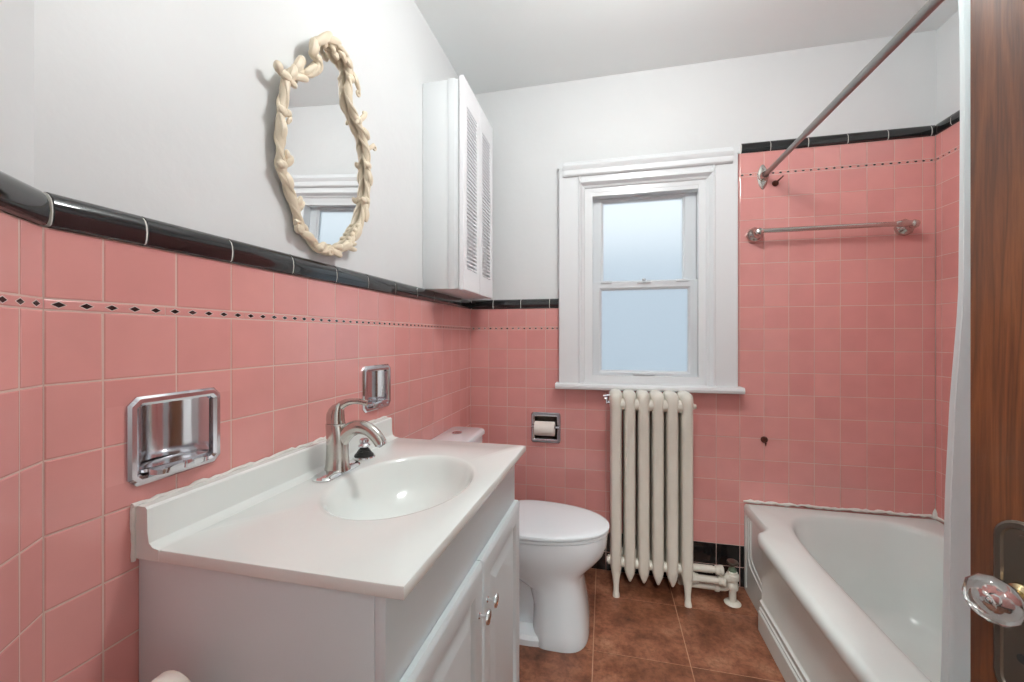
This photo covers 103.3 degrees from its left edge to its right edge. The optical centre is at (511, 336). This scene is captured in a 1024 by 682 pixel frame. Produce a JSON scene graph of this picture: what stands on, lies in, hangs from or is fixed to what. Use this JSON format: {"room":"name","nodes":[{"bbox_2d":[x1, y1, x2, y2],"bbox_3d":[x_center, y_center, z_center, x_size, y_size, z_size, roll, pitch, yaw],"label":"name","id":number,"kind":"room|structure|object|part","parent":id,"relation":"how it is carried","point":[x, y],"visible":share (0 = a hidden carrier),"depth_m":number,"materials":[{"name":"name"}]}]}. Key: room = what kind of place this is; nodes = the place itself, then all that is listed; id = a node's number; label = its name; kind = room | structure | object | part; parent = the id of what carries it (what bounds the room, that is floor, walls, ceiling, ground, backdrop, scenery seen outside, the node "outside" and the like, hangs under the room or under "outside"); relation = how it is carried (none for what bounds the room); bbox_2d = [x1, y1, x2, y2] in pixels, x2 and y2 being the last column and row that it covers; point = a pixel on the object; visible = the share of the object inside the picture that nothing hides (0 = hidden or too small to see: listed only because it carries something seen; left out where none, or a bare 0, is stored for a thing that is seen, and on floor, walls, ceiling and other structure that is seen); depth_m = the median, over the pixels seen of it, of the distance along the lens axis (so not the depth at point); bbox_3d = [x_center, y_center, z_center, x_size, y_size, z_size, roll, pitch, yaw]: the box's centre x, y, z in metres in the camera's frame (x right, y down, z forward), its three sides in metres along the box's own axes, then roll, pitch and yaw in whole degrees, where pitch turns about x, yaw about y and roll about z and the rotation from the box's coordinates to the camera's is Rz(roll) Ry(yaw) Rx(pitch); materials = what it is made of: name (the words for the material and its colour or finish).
{"room":"bathroom","nodes":[
{"label":"bathroom","id":0,"kind":"room"},
{"bbox_2d":[0,0,42,681],"bbox_3d":[-0.615,-0.077,0.288,0.120,2.684,0.604,0,0,-23],"label":"wall","id":1,"kind":"structure","parent":0,"point":[21,240],"depth_m":0.55,"materials":[{"name":"tile"}]},
{"bbox_2d":[0,171,49,224],"bbox_3d":[-0.559,-0.186,0.308,0.022,0.054,0.595,0,0,-23],"label":"trim","id":2,"kind":"structure","parent":1,"relation":"attached to","point":[19,199],"depth_m":0.54,"materials":[{"name":"black tile"}]},
{"bbox_2d":[34,0,470,681],"bbox_3d":[-0.511,-0.077,1.535,0.130,2.684,1.942,0,0,14],"label":"wall","id":3,"kind":"structure","parent":0,"point":[160,110],"depth_m":0.81,"materials":[{"name":"tile"}]},
{"bbox_2d":[126,387,219,486],"bbox_3d":[-0.641,0.181,0.767,0.079,0.154,0.167,0,0,13],"label":"soap dish","id":4,"kind":"object","parent":3,"relation":"attached to","point":[168,434],"visible":1,"depth_m":0.78,"materials":[{"name":"silver metal"}]},
{"bbox_2d":[139,450,206,472],"bbox_3d":[-0.649,0.235,0.769,0.046,0.005,0.121,0,0,14],"label":"soap tray","id":5,"kind":"object","parent":4,"relation":"on","point":[154,462],"depth_m":0.77,"materials":[{"name":"silver metal"}]},
{"bbox_2d":[42,192,417,296],"bbox_3d":[-0.461,-0.186,1.476,0.020,0.051,1.822,0,0,14],"label":"cap grout","id":6,"kind":"object","parent":3,"relation":"attached to","point":[49,198],"visible":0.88,"depth_m":0.59,"materials":[{"name":"white"}]},
{"bbox_2d":[45,192,471,308],"bbox_3d":[-0.460,-0.186,1.476,0.022,0.054,1.820,0,0,14],"label":"trim","id":7,"kind":"structure","parent":3,"relation":"attached to","point":[69,214],"depth_m":0.81,"materials":[{"name":"black tile"}]},
{"bbox_2d":[273,31,376,257],"bbox_3d":[-0.521,-0.540,1.159,0.071,0.617,0.421,0,0,13],"label":"wall mirror","id":8,"kind":"object","parent":3,"relation":"attached to","point":[322,159],"visible":1,"depth_m":1.14,"materials":[{"name":"beige mirror"}]},
{"bbox_3d":[-0.528,-0.537,1.163,0.028,0.588,0.361,0,0,13],"label":"glass","id":9,"kind":"part","parent":8,"relation":"part of","materials":[{"name":"white mirror"}]},
{"bbox_2d":[362,364,390,412],"bbox_3d":[-0.489,0.176,1.418,0.065,0.154,0.169,0,0,13],"label":"holder","id":10,"kind":"object","parent":3,"relation":"attached to","point":[376,379],"visible":0.91,"depth_m":1.46,"materials":[{"name":"silver metal"}]},
{"bbox_2d":[367,400,388,407],"bbox_3d":[-0.481,0.234,1.416,0.048,0.018,0.123,0,0,13],"label":"shelf","id":11,"kind":"object","parent":10,"relation":"attached to","point":[371,403],"depth_m":1.42,"materials":[{"name":"silver metal"}]},
{"bbox_2d":[423,75,491,298],"bbox_3d":[-0.250,-0.665,1.986,0.192,0.924,0.460,0,0,13],"label":"upper cabinet","id":12,"kind":"object","parent":3,"relation":"attached to","point":[457,133],"visible":1,"depth_m":1.78,"materials":[{"name":"white paint"}]},
{"bbox_3d":[-0.203,-0.663,1.976,0.048,0.912,0.458,0,0,13],"label":"frame","id":13,"kind":"part","parent":12,"relation":"part of","materials":[{"name":"white paint"}]},
{"bbox_3d":[-0.192,-0.665,1.855,0.020,0.924,0.228,0,0,13],"label":"louvre door","id":14,"kind":"part","parent":12,"relation":"part of","materials":[{"name":"white paint"}]},
{"bbox_3d":[-0.140,-0.665,2.080,0.020,0.924,0.228,0,0,13],"label":"louvre door","id":15,"kind":"part","parent":12,"relation":"part of","materials":[{"name":"white paint"}]},
{"bbox_2d":[519,568,784,681],"bbox_3d":[0.363,1.315,-0.029,3.100,0.101,4.800,0,0,13],"label":"floor","id":16,"kind":"structure","parent":0,"point":[647,633],"depth_m":1.67,"materials":[{"name":"brown tile"}]},
{"bbox_2d":[139,465,518,681],"bbox_3d":[-0.301,0.823,1.017,0.532,0.884,0.769,0,0,13],"label":"vanity cabinet","id":17,"kind":"object","parent":16,"relation":"on","point":[460,622],"visible":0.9,"depth_m":0.68,"materials":[{"name":"white paint"}]},
{"bbox_3d":[-0.423,0.823,0.659,0.454,0.884,0.016,0,0,13],"label":"panel","id":18,"kind":"part","parent":17,"relation":"part of","materials":[{"name":"white paint"}]},
{"bbox_2d":[130,416,525,599],"bbox_3d":[-0.303,0.386,1.022,0.536,0.208,0.803,0,0,13],"label":"countertop","id":19,"kind":"structure","parent":17,"relation":"on","point":[377,528],"depth_m":0.79,"materials":[{"name":"stone"}]},
{"bbox_2d":[312,398,385,482],"bbox_3d":[-0.410,0.260,1.062,0.175,0.198,0.156,0,0,13],"label":"faucet","id":20,"kind":"object","parent":19,"relation":"on","point":[339,433],"visible":1,"depth_m":1.05,"materials":[{"name":"silver metal"}]},
{"bbox_3d":[-0.462,0.353,1.074,0.054,0.012,0.156,0,0,13],"label":"plate","id":21,"kind":"part","parent":20,"relation":"part of","materials":[{"name":"silver metal"}]},
{"bbox_3d":[-0.433,0.195,1.067,0.119,0.067,0.045,0,0,13],"label":"lever","id":22,"kind":"part","parent":20,"relation":"part of","materials":[{"name":"silver metal"}]},
{"bbox_3d":[-0.399,0.255,1.060,0.152,0.076,0.035,0,0,13],"label":"spout","id":23,"kind":"part","parent":20,"relation":"part of","materials":[{"name":"silver metal"}]},
{"bbox_2d":[353,437,374,460],"bbox_3d":[-0.439,0.330,1.203,0.064,0.059,0.064,0,0,13],"label":"drain stopper","id":24,"kind":"object","parent":19,"relation":"on","point":[364,453],"visible":0.99,"depth_m":1.19,"materials":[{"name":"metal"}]},
{"bbox_3d":[-0.125,0.851,0.790,0.018,0.628,0.373,0,0,15],"label":"door","id":25,"kind":"part","parent":17,"relation":"part of","materials":[{"name":"white paint"}]},
{"bbox_3d":[-0.098,0.778,0.971,0.018,0.793,0.770,0,0,15],"label":"frame","id":26,"kind":"part","parent":17,"relation":"part of","materials":[{"name":"white paint"}]},
{"bbox_3d":[-0.063,0.648,0.939,0.029,0.033,0.033,0,0,13],"label":"door knob","id":27,"kind":"part","parent":17,"relation":"part of","materials":[{"name":"silver metal"}]},
{"bbox_3d":[-0.048,0.648,0.998,0.029,0.033,0.033,0,0,13],"label":"door knob","id":28,"kind":"part","parent":17,"relation":"part of","materials":[{"name":"silver metal"}]},
{"bbox_3d":[-0.029,0.851,1.154,0.018,0.628,0.373,0,0,15],"label":"door","id":29,"kind":"part","parent":17,"relation":"part of","materials":[{"name":"white paint"}]},
{"bbox_2d":[431,426,609,652],"bbox_3d":[0.042,0.859,1.858,0.787,0.811,0.394,0,0,13],"label":"toilet","id":30,"kind":"object","parent":16,"relation":"on","point":[559,542],"visible":0.6,"depth_m":1.68,"materials":[{"name":"white ceramic"}]},
{"bbox_3d":[-0.254,0.474,1.918,0.182,0.030,0.325,0,0,13],"label":"tank lid","id":31,"kind":"part","parent":30,"relation":"part of","materials":[{"name":"white ceramic"}]},
{"bbox_3d":[0.170,0.824,1.829,0.526,0.024,0.380,0,0,13],"label":"seat lid","id":32,"kind":"part","parent":30,"relation":"part of","materials":[{"name":"white plastic"}]},
{"bbox_2d":[603,389,740,607],"bbox_3d":[0.777,0.767,2.008,0.637,0.995,0.211,0,0,13],"label":"radiator","id":33,"kind":"object","parent":16,"relation":"on","point":[657,438],"visible":1,"depth_m":1.95,"materials":[{"name":"metal"}]},
{"bbox_3d":[1.047,1.077,1.923,0.053,0.031,0.053,0,0,13],"label":"valve handle","id":34,"kind":"part","parent":33,"relation":"part of","materials":[{"name":"brown metal"}]},
{"bbox_2d":[743,499,943,681],"bbox_3d":[1.366,1.027,1.223,0.863,0.475,1.524,0,0,13],"label":"bathtub","id":35,"kind":"object","parent":16,"relation":"on","point":[836,596],"visible":0.88,"depth_m":1.66,"materials":[{"name":"ceramic"}]},
{"bbox_2d":[962,0,1023,681],"bbox_3d":[0.716,0.239,0.230,0.103,2.028,0.755,0,0,-7],"label":"door","id":36,"kind":"structure","parent":16,"relation":"on","point":[993,591],"depth_m":0.57,"materials":[{"name":"brown wood"}]},
{"bbox_3d":[0.641,0.351,0.541,0.032,0.062,0.062,0,0,-7],"label":"knob","id":37,"kind":"part","parent":36,"relation":"part of","materials":[{"name":"clear glass"}]},
{"bbox_3d":[0.690,0.376,0.547,0.005,0.250,0.062,0,0,-7],"label":"plate","id":38,"kind":"part","parent":36,"relation":"part of","materials":[{"name":"brown metal"}]},
{"bbox_3d":[-0.496,0.906,0.566,0.150,0.718,0.174,0,0,13],"label":"toilet paper stand","id":39,"kind":"object","parent":16,"relation":"on","visible":0},
{"bbox_2d":[151,670,190,681],"bbox_3d":[-0.526,0.553,0.573,0.085,0.085,0.100,0,0,13],"label":"toilet roll","id":40,"kind":"object","parent":39,"relation":"on","point":[171,675],"visible":1,"depth_m":0.61,"materials":[{"name":"white paper"}]},
{"bbox_2d":[414,0,958,93],"bbox_3d":[0.363,-1.469,-0.029,3.100,0.100,4.800,0,0,13],"label":"ceiling","id":41,"kind":"structure","parent":0,"point":[496,45],"depth_m":1.88,"materials":[{"name":"white paint"}]},
{"bbox_2d":[469,30,936,586],"bbox_3d":[0.872,-0.077,2.188,2.505,2.684,0.150,0,0,13],"label":"wall","id":42,"kind":"structure","parent":0,"point":[837,328],"depth_m":2.02,"materials":[{"name":"tile"}]},
{"bbox_2d":[472,299,558,308],"bbox_3d":[0.014,-0.186,2.309,0.509,0.054,0.022,0,0,13],"label":"trim","id":43,"kind":"structure","parent":42,"relation":"attached to","point":[525,303],"depth_m":2.30,"materials":[{"name":"black tile"}]},
{"bbox_2d":[531,412,560,443],"bbox_3d":[0.191,0.508,2.276,0.165,0.170,0.078,0,0,13],"label":"toilet paper holder","id":44,"kind":"object","parent":42,"relation":"attached to","point":[535,416],"visible":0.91,"depth_m":2.27,"materials":[{"name":"silver metal"}]},
{"bbox_2d":[534,421,554,435],"bbox_3d":[0.181,0.508,2.245,0.110,0.078,0.078,0,0,13],"label":"toilet roll","id":45,"kind":"object","parent":44,"relation":"hanging from","point":[545,428],"visible":0.95,"depth_m":2.21,"materials":[{"name":"white paper"}]},
{"bbox_2d":[555,146,744,393],"bbox_3d":[0.707,-0.332,2.178,0.929,1.230,0.204,0,0,13],"label":"window","id":46,"kind":"structure","parent":42,"relation":"in","point":[648,244],"depth_m":2.18,"materials":[{"name":"white paint"}]},
{"bbox_3d":[0.712,-0.524,2.222,0.421,0.442,0.005,0,0,13],"label":"pane","id":47,"kind":"part","parent":46,"relation":"part of","materials":[{"name":"clear glass"}]},
{"bbox_3d":[0.716,-0.528,2.219,0.536,0.474,0.030,0,0,13],"label":"sash","id":48,"kind":"part","parent":46,"relation":"part of","materials":[{"name":"white plastic"}]},
{"bbox_3d":[0.710,-0.035,2.188,0.450,0.444,0.005,0,0,13],"label":"pane","id":49,"kind":"part","parent":46,"relation":"part of","materials":[{"name":"clear glass"}]},
{"bbox_3d":[0.709,-0.043,2.187,0.536,0.516,0.030,0,0,13],"label":"sash","id":50,"kind":"part","parent":46,"relation":"part of","materials":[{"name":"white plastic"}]},
{"bbox_3d":[0.695,0.246,2.124,0.929,0.074,0.094,0,0,13],"label":"sill","id":51,"kind":"part","parent":46,"relation":"part of","materials":[{"name":"white paint"}]},
{"bbox_2d":[761,436,767,445],"bbox_3d":[1.256,0.520,2.014,0.033,0.047,0.018,0,0,13],"label":"stub","id":52,"kind":"object","parent":42,"relation":"attached to","point":[764,439],"visible":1,"depth_m":2.02,"materials":[{"name":"brown metal"}]},
{"bbox_2d":[772,175,783,185],"bbox_3d":[1.314,-0.767,1.999,0.024,0.041,0.053,0,0,-39],"label":"screw","id":53,"kind":"object","parent":42,"relation":"attached to","point":[776,182],"visible":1,"depth_m":2.00,"materials":[{"name":"brown metal"}]},
{"bbox_2d":[746,219,920,242],"bbox_3d":[1.509,-0.507,1.919,0.707,0.080,0.092,0,0,13],"label":"towel bar","id":54,"kind":"object","parent":42,"relation":"attached to","point":[904,227],"visible":1,"depth_m":1.88,"materials":[{"name":"silver metal"}]},
{"bbox_3d":[1.203,-0.507,1.988,0.080,0.080,0.092,0,0,13],"label":"post","id":55,"kind":"part","parent":54,"relation":"part of","materials":[{"name":"silver metal"}]},
{"bbox_3d":[1.814,-0.507,1.849,0.080,0.080,0.092,0,0,13],"label":"post","id":56,"kind":"part","parent":54,"relation":"part of","materials":[{"name":"silver metal"}]},
{"bbox_2d":[740,126,932,153],"bbox_3d":[1.553,-0.952,1.958,0.812,0.051,0.020,0,0,13],"label":"cap grout","id":57,"kind":"object","parent":42,"relation":"attached to","point":[931,126],"visible":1,"depth_m":1.98,"materials":[{"name":"white"}]},
{"bbox_2d":[741,125,934,153],"bbox_3d":[1.553,-0.952,1.958,0.810,0.054,0.022,0,0,13],"label":"trim","id":58,"kind":"structure","parent":42,"relation":"attached to","point":[921,131],"depth_m":1.94,"materials":[{"name":"black tile"}]},
{"bbox_2d":[757,0,943,189],"bbox_3d":[1.083,-0.797,1.284,0.050,0.124,1.520,0,0,13],"label":"curtain rod","id":59,"kind":"object","parent":42,"relation":"attached to","point":[930,6],"visible":1,"depth_m":1.25,"materials":[{"name":"silver metal"}]},
{"bbox_2d":[941,0,969,681],"bbox_3d":[1.005,0.076,0.796,0.112,1.789,0.501,0,0,13],"label":"shower curtain","id":60,"kind":"object","parent":59,"relation":"hanging from","point":[955,658],"visible":0.38,"depth_m":0.94,"materials":[{"name":"white fabric"}]},
{"bbox_2d":[936,10,959,523],"bbox_3d":[1.750,-0.077,0.701,0.130,2.684,2.560,0,0,13],"label":"wall","id":61,"kind":"structure","parent":0,"point":[948,47],"depth_m":1.82,"materials":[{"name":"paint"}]},
{"bbox_2d":[935,110,959,134],"bbox_3d":[1.792,-0.952,1.171,0.022,0.054,1.414,0,0,13],"label":"trim","id":62,"kind":"structure","parent":61,"relation":"attached to","point":[945,124],"depth_m":1.79,"materials":[{"name":"black tile"}]}
]}

